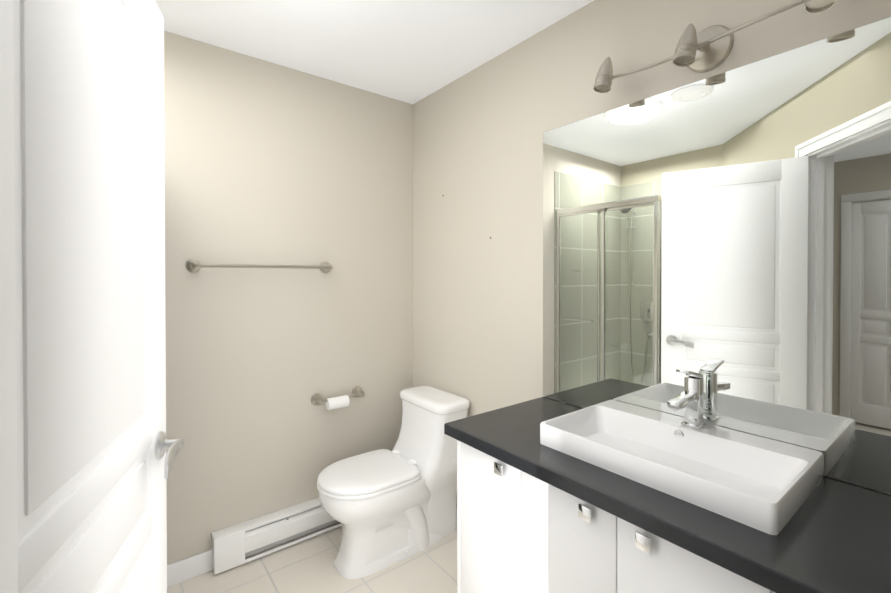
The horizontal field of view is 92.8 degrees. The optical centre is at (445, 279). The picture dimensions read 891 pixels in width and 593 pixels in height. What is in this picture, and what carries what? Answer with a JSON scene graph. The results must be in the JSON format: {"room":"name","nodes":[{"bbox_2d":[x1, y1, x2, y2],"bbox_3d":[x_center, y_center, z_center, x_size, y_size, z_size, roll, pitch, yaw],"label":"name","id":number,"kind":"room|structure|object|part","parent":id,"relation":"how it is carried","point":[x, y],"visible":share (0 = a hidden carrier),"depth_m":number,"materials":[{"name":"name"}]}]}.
{"room":"bathroom","nodes":[
{"label":"bathroom","id":0,"kind":"room"},
{"bbox_2d":[164,31,412,564],"bbox_3d":[-1.201,0.134,1.946,2.650,2.440,0.100,0,1,-38],"label":"wall","id":1,"kind":"structure","parent":0,"point":[268,163],"depth_m":2.14,"materials":[{"name":"beige paint"}]},
{"bbox_2d":[167,522,337,586],"bbox_3d":[-0.760,1.304,2.229,1.420,0.095,0.013,0,1,-38],"label":"baseboard","id":2,"kind":"structure","parent":1,"relation":"attached to","point":[188,568],"depth_m":1.92,"materials":[{"name":"white"}]},
{"bbox_2d":[186,259,332,272],"bbox_3d":[-0.877,-0.062,2.087,0.682,0.062,0.073,0,1,-38],"label":"towel rail","id":3,"kind":"object","parent":1,"relation":"attached to","point":[193,265],"visible":1,"depth_m":2.01,"materials":[{"name":"silver metal"}]},
{"bbox_2d":[212,497,341,574],"bbox_3d":[-0.803,1.260,2.157,0.675,0.161,0.070,0,1,-38],"label":"baseboard heater","id":4,"kind":"object","parent":1,"relation":"attached to","point":[233,546],"visible":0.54,"depth_m":2.07,"materials":[{"name":"white metal"}]},
{"bbox_2d":[311,386,364,409],"bbox_3d":[-0.574,0.657,2.320,0.300,0.084,0.089,0,1,-38],"label":"paper holder","id":5,"kind":"object","parent":1,"relation":"attached to","point":[336,402],"visible":1,"depth_m":2.27,"materials":[{"name":"silver metal"}]},
{"bbox_2d":[167,522,456,592],"bbox_3d":[-0.486,1.412,-0.098,4.250,0.080,4.420,0,1,-38],"label":"floor","id":6,"kind":"structure","parent":0,"point":[306,566],"depth_m":1.94,"materials":[{"name":"tile"}]},
{"bbox_2d":[317,385,469,578],"bbox_3d":[-0.240,0.991,2.101,0.752,0.733,0.524,0,1,-38],"label":"toilet","id":7,"kind":"object","parent":6,"relation":"on","point":[385,508],"visible":0.88,"depth_m":2.07,"materials":[{"name":"white ceramic"}]},
{"bbox_3d":[-0.303,1.158,2.116,0.656,0.390,0.376,0,1,-38],"label":"bowl","id":8,"kind":"part","parent":7,"relation":"part of","materials":[{"name":"white ceramic"}]},
{"bbox_2d":[457,441,763,592],"bbox_3d":[0.646,0.959,1.150,0.520,0.805,1.360,0,1,-38],"label":"bathroom vanity","id":9,"kind":"object","parent":6,"relation":"on","point":[517,533],"depth_m":1.21,"materials":[{"name":"white paint"}]},
{"bbox_2d":[444,397,890,592],"bbox_3d":[0.633,0.538,1.143,0.547,0.038,1.372,0,1,-38],"label":"countertop","id":10,"kind":"structure","parent":9,"relation":"on","point":[840,541],"depth_m":0.92,"materials":[{"name":"black stone"}]},
{"bbox_2d":[536,400,827,536],"bbox_3d":[0.644,0.501,1.224,0.418,0.094,0.610,0,1,-38],"label":"sink","id":11,"kind":"object","parent":10,"relation":"in","point":[758,482],"depth_m":1.16,"materials":[{"name":"white ceramic"}]},
{"bbox_2d":[667,369,707,428],"bbox_3d":[0.723,0.380,1.281,0.170,0.219,0.058,0,1,-38],"label":"faucet","id":12,"kind":"object","parent":11,"relation":"on","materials":[{"name":"silver metal"}]},
{"bbox_2d":[154,0,593,103],"bbox_3d":[-0.486,-1.108,-0.119,4.250,0.080,4.420,0,1,-38],"label":"ceiling","id":13,"kind":"structure","parent":0,"point":[411,51],"depth_m":1.86,"materials":[{"name":"white paint"}]},
{"bbox_2d":[413,0,890,494],"bbox_3d":[0.609,0.137,1.697,0.102,2.440,2.520,0,1,-38],"label":"wall","id":14,"kind":"structure","parent":0,"point":[479,131],"depth_m":1.99,"materials":[{"name":"beige paint"}]},
{"bbox_2d":[594,0,834,92],"bbox_3d":[0.766,-0.718,1.283,0.155,0.141,0.641,0,1,-38],"label":"spotlight","id":15,"kind":"object","parent":14,"relation":"attached to","point":[707,49],"visible":1,"depth_m":1.29,"materials":[{"name":"silver metal"}]},
{"bbox_2d":[543,17,890,493],"bbox_3d":[0.847,-0.058,1.304,0.006,1.144,1.370,0,1,-38],"label":"mirror","id":16,"kind":"object","parent":14,"relation":"attached to","point":[727,234],"visible":0.89,"depth_m":1.25,"materials":[{"name":"silver mirror"}]},
{"bbox_3d":[0.040,0.304,0.305,1.088,2.128,0.984,0,1,-38],"label":"door frame","id":17,"kind":"structure","parent":0,"visible":0},
{"bbox_2d":[0,0,184,592],"bbox_3d":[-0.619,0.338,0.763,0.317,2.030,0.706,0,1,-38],"label":"door","id":18,"kind":"structure","parent":17,"relation":"attached to","point":[86,460],"depth_m":0.69,"materials":[{"name":"white wood"}]}
]}

